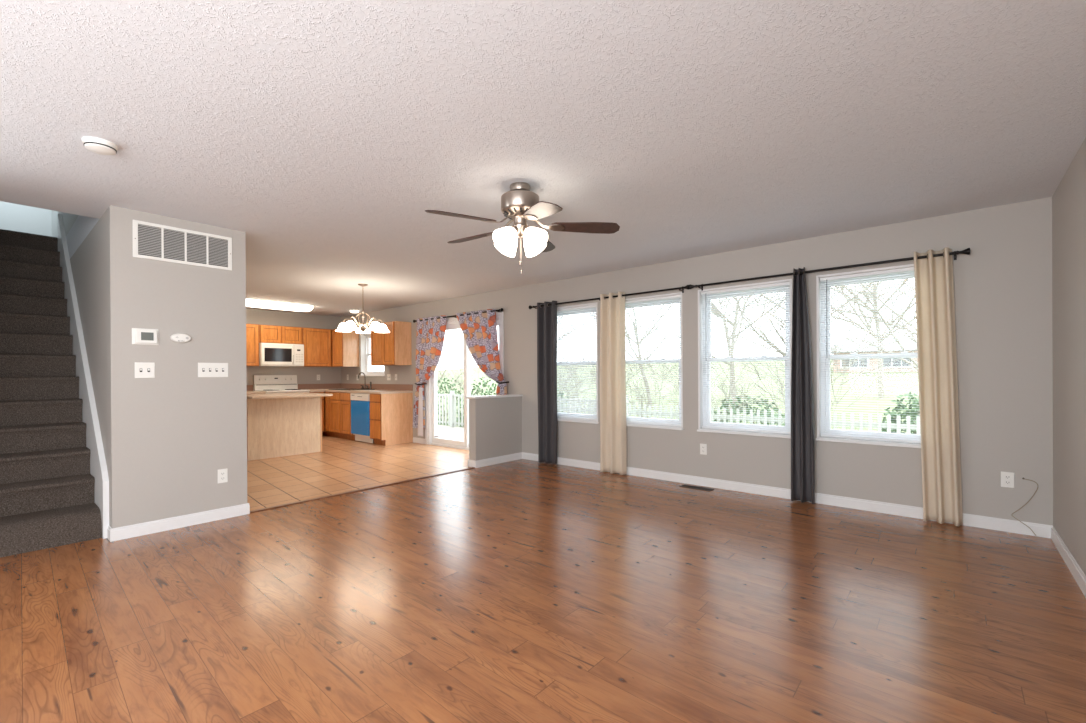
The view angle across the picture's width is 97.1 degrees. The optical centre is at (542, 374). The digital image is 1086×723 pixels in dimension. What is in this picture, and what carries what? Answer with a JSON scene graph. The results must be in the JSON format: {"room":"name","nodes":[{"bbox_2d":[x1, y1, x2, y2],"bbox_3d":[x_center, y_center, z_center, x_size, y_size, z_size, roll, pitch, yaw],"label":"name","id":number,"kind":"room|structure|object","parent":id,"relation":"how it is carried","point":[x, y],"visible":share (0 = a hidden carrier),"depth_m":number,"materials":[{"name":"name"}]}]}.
{"room":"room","nodes":[
{"label":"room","id":0,"kind":"room"},
{"bbox_2d":[0,201,51,236],"bbox_3d":[-6.908,-1.325,5.984,0.150,5.100,1.088,0,0,41],"label":"wall","id":1,"kind":"structure","parent":0,"point":[13,217],"depth_m":6.17,"materials":[{"name":"paint"}]},
{"bbox_2d":[52,210,78,237],"bbox_3d":[-5.252,-2.703,4.657,4.100,2.360,1.238,0,0,41],"label":"wall","id":2,"kind":"structure","parent":0,"point":[69,219],"depth_m":5.38,"materials":[{"name":"paint"}]},
{"bbox_2d":[70,205,246,527],"bbox_3d":[-4.916,-0.006,5.584,5.430,2.440,0.879,0,0,41],"label":"wall partition","id":3,"kind":"structure","parent":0,"point":[167,437],"depth_m":3.77,"materials":[{"name":"paint"}]},
{"bbox_2d":[135,362,154,377],"bbox_3d":[-3.008,-0.037,3.625,0.014,0.118,0.118,0,0,41],"label":"switch plate","id":4,"kind":"object","parent":3,"relation":"attached to","point":[142,369],"visible":1,"depth_m":3.62,"materials":[{"name":"white plastic"}]},
{"bbox_2d":[132,328,158,344],"bbox_3d":[-3.001,-0.290,3.624,0.030,0.122,0.158,0,0,41],"label":"thermostat","id":5,"kind":"object","parent":3,"relation":"attached to","point":[140,336],"visible":1,"depth_m":3.62,"materials":[{"name":"white plastic"}]},
{"bbox_2d":[107,503,249,541],"bbox_3d":[-4.099,1.164,4.893,3.323,0.092,0.905,0,0,41],"label":"baseboard","id":6,"kind":"structure","parent":3,"relation":"attached to","point":[113,534],"depth_m":3.76,"materials":[{"name":"white paint"}]},
{"bbox_2d":[170,333,190,342],"bbox_3d":[-2.858,-0.292,3.787,0.034,0.074,0.132,0,0,41],"label":"fire alarm","id":7,"kind":"object","parent":3,"relation":"attached to","point":[179,337],"visible":1,"depth_m":3.77,"materials":[{"name":"white plastic"}]},
{"bbox_2d":[133,220,231,270],"bbox_3d":[-2.847,-1.022,3.822,0.010,0.278,0.648,0,0,41],"label":"air vent","id":8,"kind":"object","parent":3,"relation":"in","point":[153,241],"visible":1,"depth_m":3.80,"materials":[{"name":"white plastic"}]},
{"bbox_2d":[198,363,227,376],"bbox_3d":[-2.723,-0.042,3.959,0.014,0.109,0.204,0,0,41],"label":"switch plate","id":9,"kind":"object","parent":3,"relation":"attached to","point":[204,369],"visible":1,"depth_m":3.95,"materials":[{"name":"white plastic"}]},
{"bbox_2d":[218,468,227,482],"bbox_3d":[-2.679,0.844,4.011,0.007,0.115,0.072,0,0,41],"label":"wall outlet","id":10,"kind":"object","parent":3,"relation":"attached to","point":[222,473],"visible":1,"depth_m":4.01,"materials":[{"name":"white plastic"}]},
{"bbox_2d":[246,308,340,384],"bbox_3d":[-5.497,-0.009,8.950,0.170,2.440,3.483,0,0,41],"label":"wall","id":11,"kind":"structure","parent":0,"point":[305,375],"depth_m":9.54,"materials":[{"name":"paint"}]},
{"bbox_2d":[247,385,252,390],"bbox_3d":[-5.738,0.243,8.521,0.019,0.110,1.050,0,0,41],"label":"backsplash","id":12,"kind":"structure","parent":11,"relation":"attached to","point":[249,387],"depth_m":8.88,"materials":[{"name":"brown laminate"}]},
{"bbox_2d":[246,324,258,365],"bbox_3d":[-5.571,-0.538,8.478,0.325,0.760,0.908,0,0,41],"label":"upper cabinet","id":13,"kind":"object","parent":11,"relation":"attached to","point":[252,330],"visible":0.26,"depth_m":8.64,"materials":[{"name":"brown wood"}]},
{"bbox_2d":[259,324,301,343],"bbox_3d":[-5.029,-0.757,9.113,0.325,0.330,0.760,0,0,41],"label":"upper cabinet","id":14,"kind":"object","parent":11,"relation":"attached to","point":[267,333],"visible":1,"depth_m":8.99,"materials":[{"name":"brown wood"}]},
{"bbox_2d":[259,343,303,366],"bbox_3d":[-4.984,-0.377,9.076,0.439,0.420,0.758,0,0,41],"label":"microwave","id":15,"kind":"object","parent":14,"relation":"attached to","point":[270,354],"visible":0.94,"depth_m":8.93,"materials":[{"name":"white plastic"}]},
{"bbox_2d":[296,327,331,366],"bbox_3d":[-4.590,-0.546,9.625,0.325,0.760,0.583,0,0,41],"label":"upper cabinet","id":16,"kind":"object","parent":11,"relation":"attached to","point":[317,343],"visible":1,"depth_m":9.52,"materials":[{"name":"brown wood"}]},
{"bbox_2d":[466,394,522,460],"bbox_3d":[-0.639,0.732,6.500,0.185,0.910,0.900,0,0,41],"label":"wall","id":17,"kind":"structure","parent":0,"point":[495,421],"depth_m":6.40,"materials":[{"name":"paint"}]},
{"bbox_2d":[468,452,521,467],"bbox_3d":[-0.630,1.141,6.508,0.151,0.092,0.881,0,0,41],"label":"baseboard","id":18,"kind":"structure","parent":17,"relation":"attached to","point":[511,457],"depth_m":6.38,"materials":[{"name":"white paint"}]},
{"bbox_2d":[0,0,1085,316],"bbox_3d":[-2.662,-1.387,4.118,10.770,0.300,7.470,0,0,41],"label":"ceiling","id":19,"kind":"structure","parent":0,"point":[325,133],"depth_m":2.35,"materials":[{"name":"white paint"}]},
{"bbox_2d":[82,137,117,154],"bbox_3d":[-2.358,-1.213,2.556,0.144,0.046,0.144,0,0,41],"label":"smoke detector","id":20,"kind":"object","parent":19,"relation":"attached to","point":[94,144],"visible":1,"depth_m":2.52,"materials":[{"name":"white plastic"}]},
{"bbox_2d":[246,298,316,311],"bbox_3d":[-4.596,-1.190,8.187,0.440,0.084,1.280,0,0,41],"label":"fluorescent light","id":21,"kind":"object","parent":19,"relation":"attached to","point":[258,303],"visible":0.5,"depth_m":8.13,"materials":[{"name":"white plastic"}]},
{"bbox_2d":[336,284,388,332],"bbox_3d":[-2.450,-0.907,6.577,0.697,0.670,0.704,0,0,41],"label":"chandelier","id":22,"kind":"object","parent":19,"relation":"hanging from","point":[349,325],"visible":1,"depth_m":6.53,"materials":[{"name":"white glass"}]},
{"bbox_2d":[425,182,619,273],"bbox_3d":[-0.191,-0.960,3.184,1.226,0.579,1.254,0,0,41],"label":"ceiling fan","id":23,"kind":"object","parent":19,"relation":"hanging from","point":[519,204],"visible":1,"depth_m":3.11,"materials":[{"name":"silver metal"}]},
{"bbox_2d":[0,435,1085,722],"bbox_3d":[-2.647,1.262,4.123,10.770,0.122,7.470,0,0,41],"label":"floor","id":24,"kind":"structure","parent":0,"point":[521,590],"depth_m":2.43,"materials":[{"name":"brown wood"}]},
{"bbox_2d":[0,214,108,557],"bbox_3d":[-5.213,-0.318,4.541,4.294,3.070,1.086,0,0,41],"label":"staircase","id":25,"kind":"structure","parent":24,"relation":"on","point":[54,480],"depth_m":4.03,"materials":[{"name":"grey carpet"}]},
{"bbox_2d":[253,375,309,393],"bbox_3d":[-4.883,0.595,8.993,0.684,1.185,0.764,0,0,41],"label":"range","id":26,"kind":"object","parent":24,"relation":"on","point":[270,384],"visible":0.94,"depth_m":9.08,"materials":[{"name":"white metal"}]},
{"bbox_2d":[253,389,309,392],"bbox_3d":[-4.902,0.297,9.007,0.640,0.029,0.764,0,0,41],"label":"cooktop","id":27,"kind":"object","parent":26,"relation":"in","point":[265,390],"depth_m":8.87,"materials":[{"name":"white ceramic"}]},
{"bbox_2d":[247,396,321,460],"bbox_3d":[-4.034,0.766,7.312,0.640,0.878,1.040,0,0,41],"label":"kitchen island","id":28,"kind":"object","parent":24,"relation":"on","point":[276,427],"visible":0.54,"depth_m":7.07,"materials":[{"name":"brown wood"}]},
{"bbox_2d":[247,392,332,398],"bbox_3d":[-3.936,0.308,7.221,0.950,0.036,1.115,0,0,41],"label":"island countertop","id":29,"kind":"structure","parent":28,"relation":"on","point":[274,395],"depth_m":7.01,"materials":[{"name":"beige laminate"}]},
{"bbox_2d":[309,392,324,436],"bbox_3d":[-4.565,0.766,9.417,0.625,0.878,0.280,0,0,41],"label":"base cabinet","id":30,"kind":"object","parent":24,"relation":"on","point":[323,419],"visible":0.16,"depth_m":9.30,"materials":[{"name":"brown wood"}]},
{"bbox_2d":[323,392,334,436],"bbox_3d":[-4.193,0.763,9.708,0.813,0.878,0.635,0,0,41],"label":"base cabinet","id":31,"kind":"object","parent":24,"relation":"on","point":[327,399],"visible":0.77,"depth_m":9.29,"materials":[{"name":"brown wood"}]},
{"bbox_2d":[298,383,412,393],"bbox_3d":[-3.603,0.248,9.014,2.624,0.146,0.925,0,0,41],"label":"countertop","id":32,"kind":"structure","parent":31,"relation":"on","point":[379,388],"depth_m":9.17,"materials":[{"name":"beige laminate"}]},
{"bbox_2d":[329,388,374,389],"bbox_3d":[-3.718,0.279,9.314,0.840,0.011,0.500,0,0,41],"label":"sink","id":33,"kind":"object","parent":32,"relation":"in","point":[352,388],"visible":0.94,"depth_m":9.21,"materials":[{"name":"metal"}]},
{"bbox_2d":[358,372,371,388],"bbox_3d":[-3.471,0.107,9.351,0.370,0.330,0.101,0,0,41],"label":"faucet","id":34,"kind":"object","parent":32,"relation":"on","point":[365,385],"visible":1,"depth_m":9.39,"materials":[{"name":"metal"}]},
{"bbox_2d":[330,392,355,440],"bbox_3d":[-3.579,0.760,9.182,0.800,0.878,0.635,0,0,41],"label":"base cabinet","id":35,"kind":"object","parent":24,"relation":"on","point":[340,402],"visible":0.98,"depth_m":8.95,"materials":[{"name":"brown wood"}]},
{"bbox_2d":[350,393,372,442],"bbox_3d":[-3.043,0.755,8.705,0.615,0.860,0.634,0,0,41],"label":"dishwasher","id":36,"kind":"object","parent":24,"relation":"on","point":[360,402],"visible":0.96,"depth_m":8.45,"materials":[{"name":"blue plastic"}]},
{"bbox_2d":[250,467,474,512],"bbox_3d":[-1.730,1.192,5.164,0.050,0.009,2.611,0,0,41],"label":"trim","id":37,"kind":"structure","parent":24,"relation":"on","point":[313,499],"depth_m":4.90,"materials":[{"name":"brown wood"}]},
{"bbox_2d":[370,393,412,445],"bbox_3d":[-2.655,0.756,8.392,0.361,0.878,0.635,0,0,41],"label":"base cabinet","id":38,"kind":"object","parent":24,"relation":"on","point":[391,415],"visible":1,"depth_m":8.22,"materials":[{"name":"brown wood"}]},
{"bbox_2d":[679,484,712,490],"bbox_3d":[1.601,1.174,5.002,0.325,0.004,0.120,0,0,41],"label":"floor vent","id":39,"kind":"object","parent":24,"relation":"in","point":[683,485],"visible":1,"depth_m":5.00,"materials":[{"name":"brown metal"}]},
{"bbox_3d":[-5.501,0.773,8.323,0.625,0.878,1.050,0,0,41],"label":"base cabinet","id":40,"kind":"object","parent":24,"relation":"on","visible":0},
{"bbox_2d":[247,385,265,393],"bbox_3d":[-5.503,0.260,8.321,0.637,0.146,1.050,0,0,41],"label":"countertop","id":41,"kind":"structure","parent":40,"relation":"on","point":[249,387],"depth_m":8.58,"materials":[{"name":"beige laminate"}]},
{"bbox_2d":[341,197,1052,524],"bbox_3d":[-0.282,-0.036,6.894,10.770,2.440,0.170,0,0,41],"label":"wall","id":42,"kind":"structure","parent":0,"point":[1003,288],"depth_m":4.06,"materials":[{"name":"paint"}]},
{"bbox_2d":[332,329,358,366],"bbox_3d":[-4.131,-0.549,9.835,0.751,0.760,0.353,0,0,41],"label":"upper cabinet","id":43,"kind":"object","parent":42,"relation":"attached to","point":[345,345],"visible":0.77,"depth_m":9.60,"materials":[{"name":"brown wood"}]},
{"bbox_2d":[360,333,384,375],"bbox_3d":[-3.297,-0.403,9.452,0.901,0.860,0.196,0,0,41],"label":"window","id":44,"kind":"structure","parent":42,"relation":"in","point":[364,338],"depth_m":9.71,"materials":[{"name":"white paint"}]},
{"bbox_2d":[371,321,411,365],"bbox_3d":[-2.750,-0.555,8.654,0.776,0.760,0.353,0,0,41],"label":"upper cabinet","id":45,"kind":"object","parent":42,"relation":"attached to","point":[393,348],"visible":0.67,"depth_m":8.44,"materials":[{"name":"brown wood"}]},
{"bbox_2d":[413,437,424,443],"bbox_3d":[-2.168,1.147,8.395,0.355,0.092,0.013,0,0,41],"label":"baseboard","id":46,"kind":"structure","parent":42,"relation":"attached to","point":[415,440],"depth_m":8.38,"materials":[{"name":"white paint"}]},
{"bbox_2d":[413,308,502,322],"bbox_3d":[-1.396,-0.934,7.655,2.183,0.070,0.112,0,0,41],"label":"curtain rod","id":47,"kind":"object","parent":42,"relation":"attached to","point":[501,309],"visible":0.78,"depth_m":7.48,"materials":[{"name":"black metal"}]},
{"bbox_2d":[413,315,446,435],"bbox_3d":[-1.896,0.036,8.066,0.928,2.010,0.140,0,0,41],"label":"floral curtain","id":48,"kind":"object","parent":47,"relation":"hanging from","point":[430,335],"visible":1,"depth_m":8.13,"materials":[{"name":"multicoloured fabric"}]},
{"bbox_2d":[456,309,508,394],"bbox_3d":[-0.906,-0.018,7.231,1.141,1.910,0.140,0,0,42],"label":"floral curtain","id":49,"kind":"object","parent":47,"relation":"hanging from","point":[479,330],"visible":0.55,"depth_m":7.16,"materials":[{"name":"multicoloured fabric"}]},
{"bbox_2d":[425,312,503,449],"bbox_3d":[-1.248,0.130,7.711,1.914,2.117,0.186,0,0,41],"label":"door","id":50,"kind":"structure","parent":42,"relation":"in","point":[431,420],"depth_m":7.80,"materials":[{"name":"white plastic"}]},
{"bbox_2d":[557,303,598,423],"bbox_3d":[0.379,-0.147,6.311,0.931,1.507,0.196,0,0,41],"label":"window","id":51,"kind":"structure","parent":42,"relation":"in","point":[582,415],"depth_m":6.15,"materials":[{"name":"white paint"}]},
{"bbox_2d":[557,305,596,420],"bbox_3d":[0.358,-0.154,6.286,0.867,1.454,0.046,0,0,41],"label":"window blind","id":52,"kind":"object","parent":51,"relation":"attached to","point":[588,306],"visible":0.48,"depth_m":6.22,"materials":[{"name":"white plastic"}]},
{"bbox_2d":[529,285,688,308],"bbox_3d":[0.703,-0.926,5.860,2.286,0.070,0.112,0,0,41],"label":"curtain rod","id":53,"kind":"object","parent":42,"relation":"attached to","point":[686,286],"visible":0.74,"depth_m":5.56,"materials":[{"name":"black metal"}]},
{"bbox_2d":[537,300,556,464],"bbox_3d":[0.062,0.100,6.377,0.312,2.143,0.099,0,0,41],"label":"curtain","id":54,"kind":"object","parent":53,"relation":"hanging from","point":[546,315],"visible":1,"depth_m":6.37,"materials":[{"name":"black fabric"}]},
{"bbox_2d":[600,292,626,474],"bbox_3d":[0.830,0.097,5.720,0.334,2.143,0.100,0,0,41],"label":"curtain","id":55,"kind":"object","parent":53,"relation":"hanging from","point":[613,427],"visible":1,"depth_m":5.71,"materials":[{"name":"beige fabric"}]},
{"bbox_2d":[625,292,683,429],"bbox_3d":[1.223,-0.150,5.589,0.931,1.507,0.196,0,0,41],"label":"window","id":56,"kind":"structure","parent":42,"relation":"in","point":[680,361],"depth_m":5.44,"materials":[{"name":"white paint"}]},
{"bbox_2d":[625,295,680,425],"bbox_3d":[1.202,-0.158,5.564,0.867,1.454,0.046,0,0,41],"label":"window blind","id":57,"kind":"object","parent":56,"relation":"attached to","point":[673,296],"visible":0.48,"depth_m":5.51,"materials":[{"name":"white plastic"}]},
{"bbox_2d":[700,443,706,454],"bbox_3d":[1.701,0.786,5.087,0.072,0.115,0.007,0,0,41],"label":"wall outlet","id":58,"kind":"object","parent":42,"relation":"attached to","point":[703,447],"visible":1,"depth_m":5.08,"materials":[{"name":"white plastic"}]},
{"bbox_2d":[697,279,791,438],"bbox_3d":[2.051,-0.154,4.881,0.931,1.507,0.196,0,0,41],"label":"window","id":59,"kind":"structure","parent":42,"relation":"in","point":[706,413],"depth_m":4.97,"materials":[{"name":"white paint"}]},
{"bbox_2d":[701,282,789,433],"bbox_3d":[2.030,-0.161,4.856,0.867,1.454,0.046,0,0,41],"label":"window blind","id":60,"kind":"object","parent":59,"relation":"attached to","point":[785,284],"visible":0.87,"depth_m":4.84,"materials":[{"name":"white plastic"}]},
{"bbox_2d":[522,452,1052,537],"bbox_3d":[1.671,1.130,5.111,5.190,0.092,0.013,0,0,41],"label":"baseboard","id":61,"kind":"structure","parent":42,"relation":"attached to","point":[1013,526],"depth_m":4.30,"materials":[{"name":"white paint"}]},
{"bbox_2d":[689,248,970,290],"bbox_3d":[2.421,-0.934,4.391,2.230,0.070,0.112,0,0,41],"label":"curtain rod","id":62,"kind":"object","parent":42,"relation":"attached to","point":[967,251],"visible":0.98,"depth_m":4.20,"materials":[{"name":"black metal"}]},
{"bbox_2d":[791,267,814,503],"bbox_3d":[2.376,0.090,4.399,0.200,2.143,0.079,0,0,41],"label":"curtain","id":63,"kind":"object","parent":62,"relation":"hanging from","point":[802,405],"visible":1,"depth_m":4.40,"materials":[{"name":"black fabric"}]},
{"bbox_2d":[913,247,962,525],"bbox_3d":[3.106,0.087,3.774,0.294,2.143,0.101,0,0,41],"label":"curtain","id":64,"kind":"object","parent":62,"relation":"hanging from","point":[934,284],"visible":1,"depth_m":3.78,"materials":[{"name":"beige fabric"}]},
{"bbox_2d":[816,264,920,447],"bbox_3d":[2.903,-0.158,4.153,0.931,1.507,0.196,0,0,41],"label":"window","id":65,"kind":"structure","parent":42,"relation":"in","point":[819,298],"depth_m":4.38,"materials":[{"name":"white paint"}]},
{"bbox_2d":[820,267,920,442],"bbox_3d":[2.881,-0.165,4.128,0.867,1.454,0.046,0,0,41],"label":"window blind","id":66,"kind":"object","parent":65,"relation":"attached to","point":[826,279],"visible":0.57,"depth_m":4.17,"materials":[{"name":"white plastic"}]},
{"bbox_2d":[1001,471,1014,487],"bbox_3d":[3.465,0.781,3.578,0.074,0.115,0.007,0,0,41],"label":"wall outlet","id":67,"kind":"object","parent":42,"relation":"attached to","point":[1007,478],"visible":1,"depth_m":3.57,"materials":[{"name":"white plastic"}]},
{"bbox_2d":[1012,478,1037,535],"bbox_3d":[3.525,0.958,3.511,0.141,0.407,0.035,0,0,41],"label":"loose cable","id":68,"kind":"object","parent":42,"relation":"attached to","point":[1022,478],"visible":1,"depth_m":3.49,"materials":[{"name":"grey plastic"}]},
{"bbox_2d":[1052,137,1085,574],"bbox_3d":[1.326,-0.033,0.605,0.150,2.440,7.300,0,0,41],"label":"wall","id":69,"kind":"structure","parent":0,"point":[1069,198],"depth_m":2.91,"materials":[{"name":"paint"}]},
{"bbox_2d":[1051,526,1085,596],"bbox_3d":[1.315,1.141,0.712,0.013,0.092,7.137,0,0,41],"label":"baseboard","id":70,"kind":"structure","parent":69,"relation":"attached to","point":[1076,571],"depth_m":2.88,"materials":[{"name":"white paint"}]},
{"label":"outside","id":71,"kind":"structure","parent":0,"visible":0},
{"bbox_2d":[437,359,918,433],"bbox_3d":[11.853,-0.311,36.113,90.000,3.642,60.000,0,0,41],"label":"lawn","id":72,"kind":"structure","parent":71,"point":[889,377],"depth_m":22.84,"materials":[{"name":"green plant"}]},
{"bbox_2d":[437,378,463,424],"bbox_3d":[-3.301,0.861,15.963,2.606,1.630,1.741,0,0,41],"label":"shrub","id":73,"kind":"object","parent":72,"relation":"on","point":[447,383],"visible":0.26,"depth_m":15.81,"materials":[{"name":"green plant"}]},
{"bbox_2d":[437,329,463,408],"bbox_3d":[-3.858,-0.683,17.407,4.401,4.678,4.606,0,0,-6],"label":"bare tree","id":74,"kind":"object","parent":72,"relation":"on","point":[452,361],"visible":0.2,"depth_m":16.88,"materials":[{"name":"grey plant"}]},
{"bbox_2d":[438,425,463,440],"bbox_3d":[-2.020,1.463,10.186,7.600,0.350,2.500,0,0,41],"label":"wooden deck","id":75,"kind":"object","parent":72,"relation":"on","point":[445,432],"visible":0.04,"depth_m":10.74,"materials":[{"name":"white wood"}]},
{"bbox_2d":[437,391,628,426],"bbox_3d":[-1.310,0.832,11.055,7.445,0.899,0.090,0,0,41],"label":"deck railing","id":76,"kind":"object","parent":75,"relation":"on","point":[452,396],"visible":0.16,"depth_m":11.76,"materials":[{"name":"white wood"}]},
{"bbox_2d":[437,341,491,411],"bbox_3d":[-3.288,0.049,18.816,3.539,2.972,3.788,0,0,33],"label":"bush","id":77,"kind":"object","parent":72,"relation":"on","point":[479,370],"visible":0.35,"depth_m":18.85,"materials":[{"name":"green plant"}]},
{"bbox_2d":[456,377,495,426],"bbox_3d":[-1.719,0.842,14.080,1.980,1.654,1.373,0,0,41],"label":"shrub","id":78,"kind":"object","parent":72,"relation":"on","point":[479,383],"visible":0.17,"depth_m":14.04,"materials":[{"name":"green plant"}]},
{"bbox_2d":[497,315,595,351],"bbox_3d":[-0.237,-1.488,18.893,6.024,5.795,6.324,0,0,14],"label":"bare tree","id":79,"kind":"object","parent":72,"relation":"on","point":[568,315],"visible":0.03,"depth_m":18.85,"materials":[{"name":"grey plant"}]},
{"bbox_2d":[557,344,595,411],"bbox_3d":[0.653,0.098,15.801,4.019,2.816,3.922,0,0,-32],"label":"bush","id":80,"kind":"object","parent":72,"relation":"on","point":[580,344],"visible":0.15,"depth_m":15.28,"materials":[{"name":"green plant"}]},
{"bbox_2d":[557,337,655,404],"bbox_3d":[1.475,0.191,13.630,3.385,2.707,3.345,0,0,-44],"label":"bush","id":81,"kind":"object","parent":72,"relation":"on","point":[577,337],"visible":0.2,"depth_m":13.55,"materials":[{"name":"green plant"}]},
{"bbox_2d":[574,304,678,407],"bbox_3d":[3.039,-2.152,16.890,5.515,6.829,7.237,0,0,14],"label":"bare tree","id":82,"kind":"object","parent":72,"relation":"on","point":[635,331],"visible":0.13,"depth_m":17.44,"materials":[{"name":"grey plant"}]},
{"bbox_2d":[594,313,726,418],"bbox_3d":[2.889,-0.106,13.322,3.784,3.232,3.044,0,0,-36],"label":"bush","id":83,"kind":"object","parent":72,"relation":"on","point":[638,393],"visible":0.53,"depth_m":13.34,"materials":[{"name":"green plant"}]},
{"bbox_2d":[631,340,766,421],"bbox_3d":[4.044,0.318,11.571,3.029,2.456,3.448,0,0,-12],"label":"bush","id":84,"kind":"object","parent":72,"relation":"on","point":[741,382],"visible":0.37,"depth_m":11.26,"materials":[{"name":"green plant"}]},
{"bbox_2d":[654,292,783,414],"bbox_3d":[5.706,-2.253,15.197,5.798,7.126,6.365,0,0,31],"label":"bare tree","id":85,"kind":"object","parent":72,"relation":"on","point":[716,312],"visible":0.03,"depth_m":14.81,"materials":[{"name":"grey plant"}]},
{"bbox_2d":[712,296,750,398],"bbox_3d":[6.216,-3.281,17.391,8.839,8.653,7.279,0,0,-7],"label":"bare tree","id":86,"kind":"object","parent":72,"relation":"on","point":[733,343],"visible":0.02,"depth_m":18.69,"materials":[{"name":"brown plant"}]},
{"bbox_2d":[557,401,920,434],"bbox_3d":[3.263,1.114,9.426,11.421,0.950,0.065,0,0,41],"label":"picket fence","id":87,"kind":"object","parent":72,"relation":"on","point":[861,424],"visible":0.16,"depth_m":8.63,"materials":[{"name":"white wood"}]},
{"bbox_2d":[714,396,784,425],"bbox_3d":[4.497,1.010,10.582,2.007,1.133,1.326,0,0,41],"label":"shrub","id":88,"kind":"object","parent":72,"relation":"on","point":[747,397],"visible":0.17,"depth_m":10.48,"materials":[{"name":"green plant"}]},
{"bbox_2d":[711,282,884,355],"bbox_3d":[6.610,-1.989,13.030,7.490,6.739,6.884,0,0,-35],"label":"bare tree","id":89,"kind":"object","parent":72,"relation":"on","point":[781,352],"visible":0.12,"depth_m":12.76,"materials":[{"name":"grey plant"}]},
{"bbox_2d":[711,306,899,425],"bbox_3d":[5.675,-0.079,10.644,5.197,3.186,3.154,0,0,-36],"label":"tree","id":90,"kind":"object","parent":72,"relation":"on","point":[773,338],"visible":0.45,"depth_m":10.65,"materials":[{"name":"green plant"}]},
{"bbox_2d":[782,279,919,415],"bbox_3d":[8.097,-1.472,10.292,6.146,5.884,6.066,0,0,27],"label":"bare tree","id":91,"kind":"object","parent":72,"relation":"on","point":[915,364],"visible":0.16,"depth_m":10.39,"materials":[{"name":"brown plant"}]},
{"bbox_2d":[831,278,915,397],"bbox_3d":[11.964,-3.317,17.076,6.517,8.375,5.659,0,0,41],"label":"bare tree","id":92,"kind":"object","parent":72,"relation":"on","point":[881,394],"visible":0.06,"depth_m":17.19,"materials":[{"name":"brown plant"}]},
{"bbox_2d":[831,331,917,371],"bbox_3d":[27.897,-1.217,27.414,19.300,2.600,9.200,0,0,41],"label":"brick house","id":93,"kind":"structure","parent":72,"relation":"on","point":[911,345],"depth_m":28.46,"materials":[{"name":"white"}]},
{"bbox_2d":[881,392,919,433],"bbox_3d":[6.406,0.942,8.436,0.947,1.296,0.654,0,0,41],"label":"shrub","id":94,"kind":"object","parent":72,"relation":"on","point":[915,403],"visible":0.2,"depth_m":8.44,"materials":[{"name":"green plant"}]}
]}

